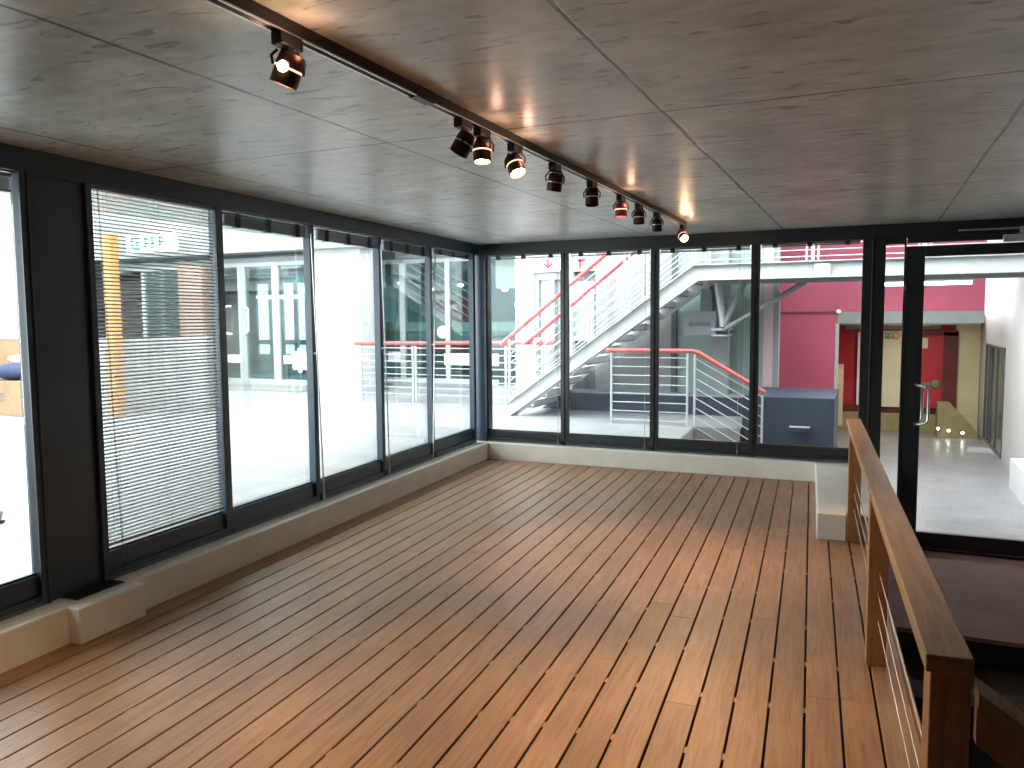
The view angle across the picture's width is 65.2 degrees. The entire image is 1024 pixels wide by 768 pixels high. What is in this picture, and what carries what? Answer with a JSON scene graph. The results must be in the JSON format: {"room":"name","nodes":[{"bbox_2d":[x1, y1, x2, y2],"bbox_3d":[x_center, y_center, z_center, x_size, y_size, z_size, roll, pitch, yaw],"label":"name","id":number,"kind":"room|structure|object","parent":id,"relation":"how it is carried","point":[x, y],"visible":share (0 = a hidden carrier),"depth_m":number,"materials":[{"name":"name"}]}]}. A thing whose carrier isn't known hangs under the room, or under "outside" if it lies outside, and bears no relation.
{"room":"empty glass-walled studio","nodes":[
{"label":"empty glass-walled studio","id":0,"kind":"room"},
{"bbox_2d":[0,199,105,337],"bbox_3d":[-11.690,-2.224,13.302,0.300,5.320,21.000,2,5,24],"label":"wall","id":1,"kind":"structure","parent":0,"point":[8,305],"depth_m":16.21,"materials":[{"name":"white paint"}]},
{"bbox_2d":[93,211,372,267],"bbox_3d":[-6.102,-4.365,16.603,7.100,3.680,0.700,2,5,24],"label":"fascia","id":2,"kind":"object","parent":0,"point":[235,243],"visible":0.14,"depth_m":16.73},
{"bbox_2d":[126,233,178,253],"bbox_3d":[-7.439,-2.963,16.889,1.400,0.380,0.490,2,5,24],"label":"exit sign","id":3,"kind":"object","parent":2,"relation":"attached to","point":[176,234],"visible":0.64,"depth_m":16.65,"materials":[{"name":"white"}]},
{"bbox_2d":[0,442,487,673],"bbox_3d":[-2.074,1.450,4.865,0.422,0.787,9.600,1,5,20],"label":"wall","id":4,"kind":"structure","parent":0,"point":[25,637],"depth_m":4.87,"materials":[{"name":"beige paint"}]},
{"bbox_2d":[0,171,48,621],"bbox_3d":[-2.628,0.084,3.461,0.106,2.173,1.288,1,5,20],"label":"window","id":5,"kind":"structure","parent":4,"relation":"in","point":[26,592],"depth_m":3.97,"materials":[{"name":"glass"}]},
{"bbox_2d":[0,172,11,192],"bbox_3d":[-2.622,-0.928,3.368,0.038,0.096,1.080,1,5,20],"label":"blind","id":6,"kind":"object","parent":5,"relation":"attached to","point":[5,181],"visible":1,"depth_m":3.84,"materials":[{"name":"grey metal"}]},
{"bbox_2d":[24,148,123,603],"bbox_3d":[-2.293,-0.030,4.165,0.168,2.281,0.385,1,5,20],"label":"column","id":7,"kind":"structure","parent":4,"relation":"on","point":[58,225],"depth_m":4.17,"materials":[{"name":"metal"}]},
{"bbox_2d":[88,184,233,580],"bbox_3d":[-2.111,-0.033,4.840,0.106,2.173,1.087,1,5,20],"label":"window","id":8,"kind":"structure","parent":4,"relation":"in","point":[151,548],"depth_m":5.17,"materials":[{"name":"glass"}]},
{"bbox_2d":[91,185,223,570],"bbox_3d":[-2.073,-0.037,4.808,0.090,2.145,0.940,1,5,20],"label":"blind","id":9,"kind":"object","parent":8,"relation":"attached to","point":[124,537],"visible":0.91,"depth_m":4.77,"materials":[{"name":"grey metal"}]},
{"bbox_2d":[232,224,320,533],"bbox_3d":[-1.745,-0.115,5.807,0.114,2.173,1.077,1,5,20],"label":"window","id":10,"kind":"structure","parent":4,"relation":"in","point":[247,514],"depth_m":6.18,"materials":[{"name":"metal"}]},
{"bbox_2d":[222,212,324,500],"bbox_3d":[-1.723,-0.107,5.822,0.087,2.147,0.989,2,5,24],"label":"blind","id":11,"kind":"object","parent":10,"relation":"attached to","point":[234,220],"visible":1,"depth_m":5.80,"materials":[{"name":"grey metal"}]},
{"bbox_2d":[320,237,385,499],"bbox_3d":[-1.376,-0.199,6.791,0.114,2.173,1.065,1,5,20],"label":"window","id":12,"kind":"structure","parent":4,"relation":"in","point":[341,481],"depth_m":7.16,"materials":[{"name":"metal"}]},
{"bbox_2d":[314,228,390,475],"bbox_3d":[-1.353,-0.191,6.809,0.087,2.147,0.984,2,5,24],"label":"blind","id":13,"kind":"object","parent":12,"relation":"attached to","point":[324,235],"visible":1,"depth_m":6.83,"materials":[{"name":"grey metal"}]},
{"bbox_2d":[386,246,434,475],"bbox_3d":[-1.013,-0.281,7.759,0.114,2.173,1.040,1,5,20],"label":"window","id":14,"kind":"structure","parent":4,"relation":"in","point":[401,460],"depth_m":8.12,"materials":[{"name":"metal"}]},
{"bbox_2d":[382,240,435,459],"bbox_3d":[-0.984,-0.274,7.785,0.090,2.147,0.978,2,5,24],"label":"blind","id":15,"kind":"object","parent":14,"relation":"attached to","point":[389,246],"visible":0.97,"depth_m":7.84,"materials":[{"name":"grey metal"}]},
{"bbox_2d":[435,254,476,456],"bbox_3d":[-0.649,-0.365,8.741,0.106,2.173,1.080,1,5,20],"label":"window","id":16,"kind":"structure","parent":4,"relation":"in","point":[452,442],"depth_m":9.15,"materials":[{"name":"metal"}]},
{"bbox_2d":[432,249,470,259],"bbox_3d":[-0.646,-1.397,8.638,0.038,0.054,0.925,1,5,20],"label":"blind","id":17,"kind":"object","parent":16,"relation":"attached to","point":[435,251],"visible":0.98,"depth_m":8.59,"materials":[{"name":"grey metal"}]},
{"bbox_2d":[95,250,445,389],"bbox_3d":[-5.639,-1.384,18.079,7.100,2.870,4.500,2,5,24],"label":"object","id":18,"kind":"object","parent":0,"point":[263,368],"visible":0.05,"depth_m":19.20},
{"bbox_2d":[252,281,305,359],"bbox_3d":[-5.526,-1.600,20.269,2.510,2.000,0.110,2,5,24],"label":"window","id":19,"kind":"structure","parent":18,"relation":"attached to","point":[293,300],"depth_m":20.42,"materials":[{"name":"white"}]},
{"bbox_2d":[314,248,375,393],"bbox_3d":[-3.369,-3.004,15.894,1.300,6.320,0.770,2,5,24],"label":"pier","id":20,"kind":"object","parent":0,"point":[344,286],"visible":0.25,"depth_m":15.65,"materials":[{"name":"paint"}]},
{"bbox_2d":[383,250,448,258],"bbox_3d":[-0.272,-4.325,15.309,5.400,3.640,1.100,2,5,24],"label":"fascia","id":21,"kind":"object","parent":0,"point":[397,255],"visible":0.07,"depth_m":16.35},
{"bbox_2d":[435,297,468,349],"bbox_3d":[-1.307,-1.374,18.335,1.000,1.200,0.100,2,5,24],"label":"wall","id":22,"kind":"structure","parent":0,"point":[463,301],"depth_m":18.24,"materials":[{"name":"paint"}]},
{"bbox_2d":[0,459,921,767],"bbox_3d":[-0.117,1.588,4.133,3.925,0.600,9.580,1,5,20],"label":"floor","id":23,"kind":"structure","parent":0,"point":[491,613],"depth_m":3.92,"materials":[{"name":"brown wood"}]},
{"bbox_2d":[846,418,974,767],"bbox_3d":[1.713,0.859,3.784,0.105,0.882,4.325,1,5,20],"label":"railing","id":24,"kind":"object","parent":23,"relation":"on","point":[948,662],"visible":1,"depth_m":2.28,"materials":[{"name":"brown wood"}]},
{"bbox_2d":[973,676,1023,767],"bbox_3d":[1.577,1.372,1.504,1.274,1.435,0.090,2,5,24],"label":"stair handrail","id":25,"kind":"object","parent":24,"relation":"attached to","point":[998,731],"visible":1,"depth_m":1.68,"materials":[{"name":"brown wood"}]},
{"bbox_2d":[451,260,515,384],"bbox_3d":[-0.728,-2.547,16.490,4.900,5.370,5.200,2,5,24],"label":"hall inside","id":26,"kind":"structure","parent":0,"point":[503,307],"depth_m":19.15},
{"bbox_2d":[383,263,468,321],"bbox_3d":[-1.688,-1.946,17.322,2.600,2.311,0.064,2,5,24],"label":"staircase","id":27,"kind":"structure","parent":26,"relation":"attached to","point":[415,305],"depth_m":17.45,"materials":[{"name":"grey"}]},
{"bbox_2d":[495,257,514,288],"bbox_3d":[0.376,-2.256,15.470,1.440,0.800,0.200,2,5,24],"label":"panel","id":28,"kind":"object","parent":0,"point":[505,269],"visible":0.21,"depth_m":15.60,"materials":[{"name":"grey"}]},
{"bbox_2d":[0,0,1023,252],"bbox_3d":[0.351,-1.318,3.523,8.700,0.350,11.300,2,5,24],"label":"ceiling","id":29,"kind":"structure","parent":0,"point":[718,115],"depth_m":3.21,"materials":[{"name":"concrete"}]},
{"bbox_2d":[0,143,477,254],"bbox_3d":[-2.111,-1.166,4.796,0.130,0.123,9.460,1,5,20],"label":"ceiling beam","id":30,"kind":"structure","parent":29,"relation":"attached to","point":[41,163],"depth_m":5.06,"materials":[{"name":"metal"}]},
{"bbox_2d":[205,0,685,225],"bbox_3d":[0.102,-1.153,3.934,0.040,0.043,7.020,2,5,24],"label":"track","id":31,"kind":"object","parent":29,"relation":"attached to","point":[252,11],"visible":0.85,"depth_m":2.78,"materials":[{"name":"black metal"}]},
{"bbox_2d":[270,30,305,90],"bbox_3d":[-0.643,-0.917,2.286,0.099,0.152,0.096,-3,5,-24],"label":"track spotlight","id":32,"kind":"object","parent":31,"relation":"hanging from","point":[289,67],"visible":1,"depth_m":2.26,"materials":[{"name":"black"}]},
{"bbox_2d":[270,64,301,90],"bbox_3d":[-0.648,-0.877,2.291,0.091,0.072,0.082,2,5,24],"label":"hood","id":33,"kind":"object","parent":32,"relation":"attached to","point":[289,76],"depth_m":2.26,"materials":[{"name":"brown metal"}]},
{"bbox_2d":[450,117,475,158],"bbox_3d":[-0.201,-1.000,3.270,0.106,0.154,0.100,2,5,24],"label":"track spotlight","id":34,"kind":"object","parent":31,"relation":"hanging from","point":[463,143],"visible":1,"depth_m":3.24,"materials":[{"name":"black"}]},
{"bbox_2d":[450,139,471,158],"bbox_3d":[-0.209,-0.962,3.272,0.090,0.077,0.087,2,5,24],"label":"hood","id":35,"kind":"object","parent":34,"relation":"attached to","point":[461,147],"depth_m":3.24,"materials":[{"name":"brown metal"}]},
{"bbox_2d":[471,127,494,164],"bbox_3d":[-0.127,-1.018,3.427,0.098,0.144,0.086,-3,5,-31],"label":"track spotlight","id":36,"kind":"object","parent":31,"relation":"attached to","point":[482,151],"visible":0.96,"depth_m":3.40,"materials":[{"name":"black"}]},
{"bbox_2d":[473,149,491,164],"bbox_3d":[-0.127,-0.973,3.429,0.082,0.053,0.084,2,5,24],"label":"hood","id":37,"kind":"object","parent":36,"relation":"attached to","point":[480,156],"depth_m":3.40,"materials":[{"name":"brown metal"}]},
{"bbox_2d":[504,143,525,178],"bbox_3d":[0.016,-1.041,3.744,0.107,0.154,0.097,2,5,24],"label":"track spotlight","id":38,"kind":"object","parent":31,"relation":"hanging from","point":[513,162],"visible":1,"depth_m":3.72,"materials":[{"name":"black"}]},
{"bbox_2d":[507,160,525,178],"bbox_3d":[0.021,-1.002,3.739,0.080,0.078,0.091,-4,6,-38],"label":"hood","id":39,"kind":"object","parent":38,"relation":"attached to","point":[516,169],"depth_m":3.72,"materials":[{"name":"brown metal"}]},
{"bbox_2d":[545,162,564,191],"bbox_3d":[0.227,-1.084,4.218,0.098,0.148,0.096,2,5,24],"label":"track spotlight","id":40,"kind":"object","parent":31,"relation":"attached to","point":[555,180],"visible":1,"depth_m":4.19,"materials":[{"name":"black"}]},
{"bbox_2d":[546,182,561,191],"bbox_3d":[0.224,-1.042,4.225,0.088,0.062,0.085,2,5,24],"label":"hood","id":41,"kind":"object","parent":40,"relation":"attached to","point":[551,186],"depth_m":4.19,"materials":[{"name":"brown metal"}]},
{"bbox_2d":[583,180,600,206],"bbox_3d":[0.478,-1.134,4.775,0.098,0.144,0.085,-3,6,-31],"label":"track spotlight","id":42,"kind":"object","parent":31,"relation":"attached to","point":[591,196],"visible":1,"depth_m":4.75,"materials":[{"name":"black"}]},
{"bbox_2d":[585,196,598,206],"bbox_3d":[0.478,-1.088,4.777,0.082,0.052,0.084,2,5,24],"label":"hood","id":43,"kind":"object","parent":42,"relation":"attached to","point":[590,201],"depth_m":4.75,"materials":[{"name":"brown metal"}]},
{"bbox_2d":[613,195,628,217],"bbox_3d":[0.726,-1.183,5.329,0.098,0.142,0.083,-3,6,-32],"label":"track spotlight","id":44,"kind":"object","parent":31,"relation":"attached to","point":[621,208],"visible":1,"depth_m":5.30,"materials":[{"name":"black"}]},
{"bbox_2d":[615,209,626,217],"bbox_3d":[0.726,-1.136,5.332,0.081,0.048,0.082,2,5,24],"label":"hood","id":45,"kind":"object","parent":44,"relation":"attached to","point":[619,213],"depth_m":5.30,"materials":[{"name":"red metal"}]},
{"bbox_2d":[631,203,645,224],"bbox_3d":[0.910,-1.219,5.741,0.099,0.140,0.082,-4,6,-35],"label":"track spotlight","id":46,"kind":"object","parent":31,"relation":"attached to","point":[638,217],"visible":1,"depth_m":5.71,"materials":[{"name":"black"}]},
{"bbox_2d":[633,217,643,224],"bbox_3d":[0.911,-1.171,5.745,0.080,0.044,0.080,2,5,24],"label":"hood","id":47,"kind":"object","parent":46,"relation":"attached to","point":[636,220],"depth_m":5.71,"materials":[{"name":"brown metal"}]},
{"bbox_2d":[650,212,663,231],"bbox_3d":[1.127,-1.260,6.223,0.099,0.140,0.082,-4,6,-35],"label":"track spotlight","id":48,"kind":"object","parent":31,"relation":"attached to","point":[657,223],"visible":1,"depth_m":6.19,"materials":[{"name":"black"}]},
{"bbox_2d":[677,225,688,242],"bbox_3d":[1.513,-1.327,7.082,0.100,0.154,0.116,-3,6,-31],"label":"track spotlight","id":49,"kind":"object","parent":31,"relation":"hanging from","point":[682,235],"visible":1,"depth_m":7.07,"materials":[{"name":"black"}]},
{"bbox_2d":[678,232,688,242],"bbox_3d":[1.517,-1.294,7.067,0.080,0.091,0.081,-1,5,-12],"label":"hood","id":50,"kind":"object","parent":49,"relation":"attached to","point":[683,237],"depth_m":7.06,"materials":[{"name":"brown metal"}]},
{"bbox_2d":[515,250,677,394],"bbox_3d":[1.312,-2.276,12.684,2.680,5.320,0.300,2,5,24],"label":"wall","id":51,"kind":"structure","parent":0,"point":[668,326],"depth_m":12.54,"materials":[{"name":"grey paint"}]},
{"bbox_2d":[534,272,560,380],"bbox_3d":[0.645,-0.730,13.116,0.550,2.180,0.100,2,5,24],"label":"door","id":52,"kind":"structure","parent":51,"relation":"in","point":[545,283],"depth_m":13.10,"materials":[{"name":"grey paint"}]},
{"bbox_2d":[536,255,559,270],"bbox_3d":[0.600,-1.951,12.889,0.450,0.250,0.040,2,5,24],"label":"arrow sign","id":53,"kind":"object","parent":51,"relation":"attached to","point":[542,264],"visible":0.83,"depth_m":12.89,"materials":[{"name":"white"}]},
{"bbox_2d":[574,254,589,268],"bbox_3d":[1.107,-1.951,12.662,0.260,0.240,0.040,2,5,24],"label":"sign","id":54,"kind":"object","parent":51,"relation":"attached to","point":[579,262],"visible":0.87,"depth_m":12.65,"materials":[{"name":"white"}]},
{"bbox_2d":[574,271,595,388],"bbox_3d":[1.197,-0.715,12.870,0.380,2.180,0.100,2,5,24],"label":"door","id":55,"kind":"structure","parent":51,"relation":"in","point":[589,381],"depth_m":12.82,"materials":[{"name":"grey paint"}]},
{"bbox_2d":[477,441,825,483],"bbox_3d":[1.299,1.101,8.785,4.070,0.787,0.330,2,5,24],"label":"wall","id":56,"kind":"structure","parent":0,"point":[799,470],"depth_m":8.46,"materials":[{"name":"beige paint"}]},
{"bbox_2d":[475,244,492,440],"bbox_3d":[-0.357,-0.474,9.380,0.200,2.281,0.155,2,5,24],"label":"post","id":57,"kind":"object","parent":56,"relation":"on","point":[480,259],"visible":0.46,"depth_m":9.30,"materials":[{"name":"metal"}]},
{"bbox_2d":[486,252,569,445],"bbox_3d":[0.169,-0.403,9.133,1.025,2.173,0.106,2,5,24],"label":"window","id":58,"kind":"structure","parent":56,"relation":"in","point":[495,435],"depth_m":9.02,"materials":[{"name":"black metal"}]},
{"bbox_2d":[488,253,559,443],"bbox_3d":[0.135,-0.402,9.118,0.875,2.128,0.048,2,5,24],"label":"blind","id":59,"kind":"object","parent":58,"relation":"attached to","point":[550,255],"visible":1,"depth_m":8.97,"materials":[{"name":"grey metal"}]},
{"bbox_2d":[566,249,659,450],"bbox_3d":[1.089,-0.377,8.722,1.040,2.173,0.106,2,5,24],"label":"window","id":60,"kind":"structure","parent":56,"relation":"in","point":[574,439],"depth_m":8.54,"materials":[{"name":"black metal"}]},
{"bbox_2d":[570,249,649,448],"bbox_3d":[1.052,-0.376,8.709,0.895,2.128,0.048,2,5,24],"label":"blind","id":61,"kind":"object","parent":60,"relation":"attached to","point":[639,251],"visible":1,"depth_m":8.58,"materials":[{"name":"grey metal"}]},
{"bbox_2d":[654,244,760,456],"bbox_3d":[2.018,-0.350,8.307,1.055,2.173,0.106,2,5,24],"label":"window","id":62,"kind":"structure","parent":56,"relation":"in","point":[690,446],"depth_m":8.13,"materials":[{"name":"black metal"}]},
{"bbox_2d":[660,245,749,453],"bbox_3d":[1.981,-0.349,8.294,0.910,2.128,0.048,2,5,24],"label":"blind","id":63,"kind":"object","parent":62,"relation":"attached to","point":[738,247],"visible":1,"depth_m":8.18,"materials":[{"name":"grey metal"}]},
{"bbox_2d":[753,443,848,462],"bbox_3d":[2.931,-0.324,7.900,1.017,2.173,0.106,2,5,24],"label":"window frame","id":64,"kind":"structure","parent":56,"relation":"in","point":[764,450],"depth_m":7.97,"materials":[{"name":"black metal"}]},
{"bbox_2d":[680,427,693,438],"bbox_3d":[2.052,1.129,9.675,0.009,0.975,1.904,1,5,21],"label":"wall","id":65,"kind":"structure","parent":0,"point":[690,434],"depth_m":10.18,"materials":[{"name":"paint"}]},
{"bbox_2d":[677,245,764,393],"bbox_3d":[3.095,-2.354,11.825,1.270,5.050,0.075,2,5,24],"label":"glass wall","id":66,"kind":"structure","parent":0,"point":[741,331],"depth_m":11.90,"materials":[{"name":"grey glass"}]},
{"bbox_2d":[762,247,773,386],"bbox_3d":[3.733,-2.336,11.538,0.130,5.050,0.200,2,5,24],"label":"pier","id":67,"kind":"object","parent":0,"point":[768,288],"depth_m":11.58,"materials":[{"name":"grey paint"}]},
{"bbox_2d":[772,245,781,386],"bbox_3d":[3.833,-2.334,11.504,0.080,5.050,0.180,2,5,24],"label":"pier","id":68,"kind":"object","parent":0,"point":[777,286],"depth_m":11.56,"materials":[{"name":"paint"}]},
{"bbox_2d":[740,387,838,446],"bbox_3d":[3.482,0.704,10.896,1.715,1.200,1.545,2,5,24],"label":"cabinet","id":69,"kind":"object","parent":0,"point":[816,409],"depth_m":10.14,"materials":[{"name":"metal"}]},
{"bbox_2d":[789,426,809,431],"bbox_3d":[3.606,0.566,10.035,0.245,0.063,0.090,2,5,24],"label":"handle","id":70,"kind":"object","parent":69,"relation":"attached to","point":[792,428],"visible":1,"depth_m":10.02,"materials":[{"name":"grey metal"}]},
{"bbox_2d":[815,461,868,544],"bbox_3d":[2.817,1.245,6.894,0.527,0.787,2.352,2,5,24],"label":"wall","id":71,"kind":"structure","parent":0,"point":[831,478],"depth_m":6.19,"materials":[{"name":"beige paint"}]},
{"bbox_2d":[858,238,885,458],"bbox_3d":[3.452,0.029,7.705,0.200,3.068,0.150,2,5,24],"label":"pillar","id":72,"kind":"structure","parent":71,"relation":"in","point":[874,250],"depth_m":7.61,"materials":[{"name":"black metal"}]},
{"bbox_2d":[886,238,904,244],"bbox_3d":[3.617,0.093,7.631,0.166,2.950,0.080,2,5,24],"label":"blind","id":73,"kind":"structure","parent":71,"relation":"in","point":[892,241],"depth_m":7.48,"materials":[{"name":"black metal"}]},
{"bbox_2d":[779,241,986,388],"bbox_3d":[5.483,-2.133,12.258,3.110,6.600,0.293,2,5,24],"label":"wall","id":74,"kind":"structure","parent":0,"point":[809,314],"depth_m":12.56,"materials":[{"name":"paint"}]},
{"bbox_2d":[834,324,838,388],"bbox_3d":[5.105,0.099,12.609,0.050,2.100,0.150,2,5,24],"label":"door frame","id":75,"kind":"structure","parent":74,"relation":"attached to","point":[837,325],"depth_m":12.50,"materials":[{"name":"metal"}]},
{"bbox_2d":[885,280,902,285],"bbox_3d":[5.120,-1.351,10.725,0.207,0.067,0.060,2,5,24],"label":"fluorescent light","id":76,"kind":"object","parent":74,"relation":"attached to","point":[887,283],"depth_m":10.71,"materials":[{"name":"white"}]},
{"bbox_2d":[924,279,973,284],"bbox_3d":[5.708,-1.333,10.462,0.563,0.069,0.060,2,5,24],"label":"fluorescent light","id":77,"kind":"object","parent":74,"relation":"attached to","point":[947,282],"depth_m":10.44,"materials":[{"name":"white"}]},
{"bbox_2d":[838,310,984,323],"bbox_3d":[6.041,-1.018,12.192,1.980,0.180,0.330,2,5,24],"label":"beam","id":78,"kind":"structure","parent":0,"point":[889,316],"depth_m":11.90,"materials":[{"name":"grey concrete"}]},
{"bbox_2d":[839,315,985,324],"bbox_3d":[6.921,-1.115,13.839,2.400,0.150,3.400,2,5,24],"label":"ceiling","id":79,"kind":"structure","parent":0,"point":[985,315],"depth_m":12.21,"materials":[{"name":"beige paint"}]},
{"bbox_2d":[838,325,1002,433],"bbox_3d":[7.649,-0.131,15.164,2.800,2.100,0.250,2,5,24],"label":"wall","id":80,"kind":"structure","parent":0,"point":[848,334],"depth_m":15.54,"materials":[{"name":"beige paint"}]},
{"bbox_2d":[856,332,859,404],"bbox_3d":[6.738,-0.296,15.432,0.150,1.400,0.080,2,5,24],"label":"display","id":81,"kind":"object","parent":80,"relation":"attached to","point":[858,352],"visible":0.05,"depth_m":15.45,"materials":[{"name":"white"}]},
{"bbox_2d":[881,331,901,406],"bbox_3d":[7.235,-0.287,15.210,0.520,1.450,0.080,2,5,24],"label":"display","id":82,"kind":"object","parent":80,"relation":"attached to","point":[891,369],"visible":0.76,"depth_m":15.21,"materials":[{"name":"beige"}]},
{"bbox_2d":[920,331,958,407],"bbox_3d":[7.882,-0.253,14.918,0.740,1.480,0.087,2,5,24],"label":"door","id":83,"kind":"structure","parent":80,"relation":"in","point":[939,367],"depth_m":14.86,"materials":[{"name":"red paint"}]},
{"bbox_2d":[837,429,1023,767],"bbox_3d":[4.122,1.819,8.860,4.800,0.700,15.200,2,5,24],"label":"floor","id":84,"kind":"structure","parent":0,"point":[963,487],"depth_m":7.08,"materials":[{"name":"stone"}]},
{"bbox_2d":[935,401,977,438],"bbox_3d":[8.118,0.654,14.608,0.650,0.620,0.500,2,5,24],"label":"plinth","id":85,"kind":"object","parent":84,"relation":"on","point":[947,416],"visible":1,"depth_m":14.43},
{"bbox_2d":[897,226,1023,559],"bbox_3d":[4.284,0.094,7.309,1.330,2.990,0.226,2,5,24],"label":"door","id":86,"kind":"structure","parent":84,"relation":"on","point":[911,389],"depth_m":7.47,"materials":[{"name":"black metal"}]},
{"bbox_2d":[1009,458,1023,504],"bbox_3d":[5.891,1.256,8.953,0.165,0.380,2.900,2,5,24],"label":"ledge","id":87,"kind":"object","parent":84,"relation":"on","point":[1016,472],"visible":1,"depth_m":9.82,"materials":[{"name":"paint"}]},
{"bbox_2d":[956,323,981,430],"bbox_3d":[8.399,-0.106,14.785,0.400,2.100,0.130,2,5,24],"label":"pier","id":88,"kind":"object","parent":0,"point":[969,345],"visible":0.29,"depth_m":14.71,"materials":[{"name":"yellow paint"}]},
{"bbox_2d":[977,240,1023,469],"bbox_3d":[7.410,-1.746,11.642,0.250,5.900,10.500,2,5,24],"label":"wall","id":89,"kind":"structure","parent":0,"point":[1003,326],"depth_m":11.77,"materials":[{"name":"paint"}]},
{"bbox_2d":[485,217,1023,255],"bbox_3d":[2.620,-1.458,7.935,6.360,0.130,0.140,2,5,24],"label":"beam","id":90,"kind":"structure","parent":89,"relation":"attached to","point":[943,228],"depth_m":7.90,"materials":[{"name":"black metal"}]},
{"bbox_2d":[761,240,860,247],"bbox_3d":[2.904,-1.363,7.800,0.905,0.040,0.036,2,5,24],"label":"blind","id":91,"kind":"object","parent":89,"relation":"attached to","point":[846,242],"visible":1,"depth_m":7.78,"materials":[{"name":"grey metal"}]},
{"bbox_2d":[982,343,1005,459],"bbox_3d":[7.862,0.215,13.064,0.030,1.690,2.250,2,5,24],"label":"window","id":92,"kind":"structure","parent":89,"relation":"in","point":[986,440],"depth_m":13.31,"materials":[{"name":"glass"}]},
{"bbox_2d":[998,350,1003,437],"bbox_3d":[8.309,0.224,12.617,1.100,2.000,4.500,2,5,24],"label":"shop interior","id":93,"kind":"object","parent":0,"point":[1003,350],"depth_m":14.67,"materials":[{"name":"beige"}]},
{"bbox_3d":[5.716,-0.041,14.252,0.060,2.100,3.200,2,5,24],"label":"wall","id":94,"kind":"structure","parent":0,"visible":0},
{"bbox_2d":[838,364,843,425],"bbox_3d":[6.120,0.202,14.927,0.100,1.140,0.120,2,5,24],"label":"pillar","id":95,"kind":"structure","parent":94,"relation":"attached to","point":[840,366],"depth_m":14.86,"materials":[{"name":"beige paint"}]},
{"label":"outside","id":96,"kind":"structure","parent":0,"visible":0},
{"bbox_2d":[0,390,741,581],"bbox_3d":[-4.913,0.746,10.515,14.500,0.250,21.000,2,5,24],"label":"paving","id":97,"kind":"object","parent":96,"point":[269,432],"visible":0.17,"depth_m":10.22,"materials":[{"name":"concrete"}]},
{"bbox_2d":[0,336,22,416],"bbox_3d":[-8.436,-0.159,12.947,2.440,1.210,0.710,2,5,24],"label":"cabinet","id":98,"kind":"object","parent":97,"relation":"on","point":[10,390],"visible":0.38,"depth_m":12.33,"materials":[{"name":"brown paint"}]},
{"bbox_2d":[0,363,20,379],"bbox_3d":[-7.809,-0.197,12.558,0.832,0.260,0.442,2,5,24],"label":"cushion","id":99,"kind":"object","parent":98,"relation":"on","point":[11,371],"visible":0.65,"depth_m":12.35,"materials":[{"name":"blue fabric"}]},
{"bbox_2d":[101,233,125,416],"bbox_3d":[-6.027,-0.882,12.112,0.180,2.750,0.150,2,5,24],"label":"post","id":100,"kind":"object","parent":97,"relation":"on","point":[103,236],"visible":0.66,"depth_m":12.04,"materials":[{"name":"yellow paint"}]},
{"bbox_2d":[99,337,214,413],"bbox_3d":[-5.834,-0.163,12.995,1.826,1.170,0.902,-1,5,-12],"label":"wall","id":101,"kind":"structure","parent":97,"relation":"on","point":[180,337],"depth_m":12.61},
{"bbox_2d":[177,265,212,336],"bbox_3d":[-6.466,-1.152,16.547,0.650,2.570,0.400,2,5,24],"label":"column","id":102,"kind":"structure","parent":97,"relation":"on","point":[186,266],"depth_m":16.31,"materials":[{"name":"brown paint"}]},
{"bbox_2d":[228,383,306,392],"bbox_3d":[-6.693,0.021,17.255,5.720,0.120,0.480,2,5,24],"label":"kerb","id":103,"kind":"object","parent":97,"relation":"on","point":[232,386],"visible":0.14,"depth_m":16.32,"materials":[{"name":"stone"}]},
{"bbox_2d":[119,260,306,384],"bbox_3d":[-6.666,-1.302,17.230,5.720,2.520,0.209,2,5,24],"label":"window","id":104,"kind":"structure","parent":103,"relation":"on","point":[298,359],"depth_m":16.83,"materials":[{"name":"silver metal"}]},
{"bbox_2d":[384,382,515,393],"bbox_3d":[-1.162,0.069,16.140,4.530,0.120,0.600,2,5,24],"label":"kerb","id":105,"kind":"object","parent":97,"relation":"on","point":[397,384],"visible":0.29,"depth_m":16.09,"materials":[{"name":"stone"}]},
{"bbox_2d":[382,257,515,384],"bbox_3d":[-1.368,-1.294,16.387,3.920,2.560,0.206,2,5,24],"label":"window","id":106,"kind":"structure","parent":105,"relation":"on","point":[448,330],"depth_m":16.38,"materials":[{"name":"silver metal"}]},
{"bbox_2d":[354,341,554,405],"bbox_3d":[-1.062,-0.205,13.597,3.830,1.080,0.068,2,5,24],"label":"balustrade","id":107,"kind":"object","parent":97,"relation":"on","point":[414,374],"visible":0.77,"depth_m":13.75,"materials":[{"name":"grey"}]},
{"bbox_2d":[543,389,744,416],"bbox_3d":[2.091,0.273,12.273,3.330,0.295,0.410,2,5,24],"label":"plinth","id":108,"kind":"object","parent":97,"relation":"on","point":[580,399],"visible":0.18,"depth_m":12.13,"materials":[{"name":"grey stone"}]},
{"bbox_2d":[606,348,765,442],"bbox_3d":[2.254,0.347,10.562,2.105,1.625,0.060,2,5,24],"label":"balustrade","id":109,"kind":"object","parent":97,"relation":"on","point":[611,351],"visible":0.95,"depth_m":10.49,"materials":[{"name":"grey"}]},
{"bbox_2d":[700,248,806,394],"bbox_3d":[3.359,-2.165,11.143,1.498,5.120,0.850,2,5,24],"label":"support","id":110,"kind":"object","parent":97,"relation":"on","point":[717,298],"visible":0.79,"depth_m":11.62,"materials":[{"name":"grey paint"}]},
{"bbox_2d":[684,311,715,334],"bbox_3d":[2.719,-0.882,11.581,0.460,0.340,0.036,2,5,24],"label":"direction sign","id":111,"kind":"object","parent":110,"relation":"attached to","point":[695,322],"visible":0.84,"depth_m":11.57,"materials":[{"name":"grey"}]},
{"bbox_2d":[499,241,1023,415],"bbox_3d":[3.156,-1.145,10.937,6.890,3.323,1.190,2,5,24],"label":"staircase","id":112,"kind":"structure","parent":97,"relation":"on","point":[687,285],"depth_m":11.02,"materials":[{"name":"grey metal"}]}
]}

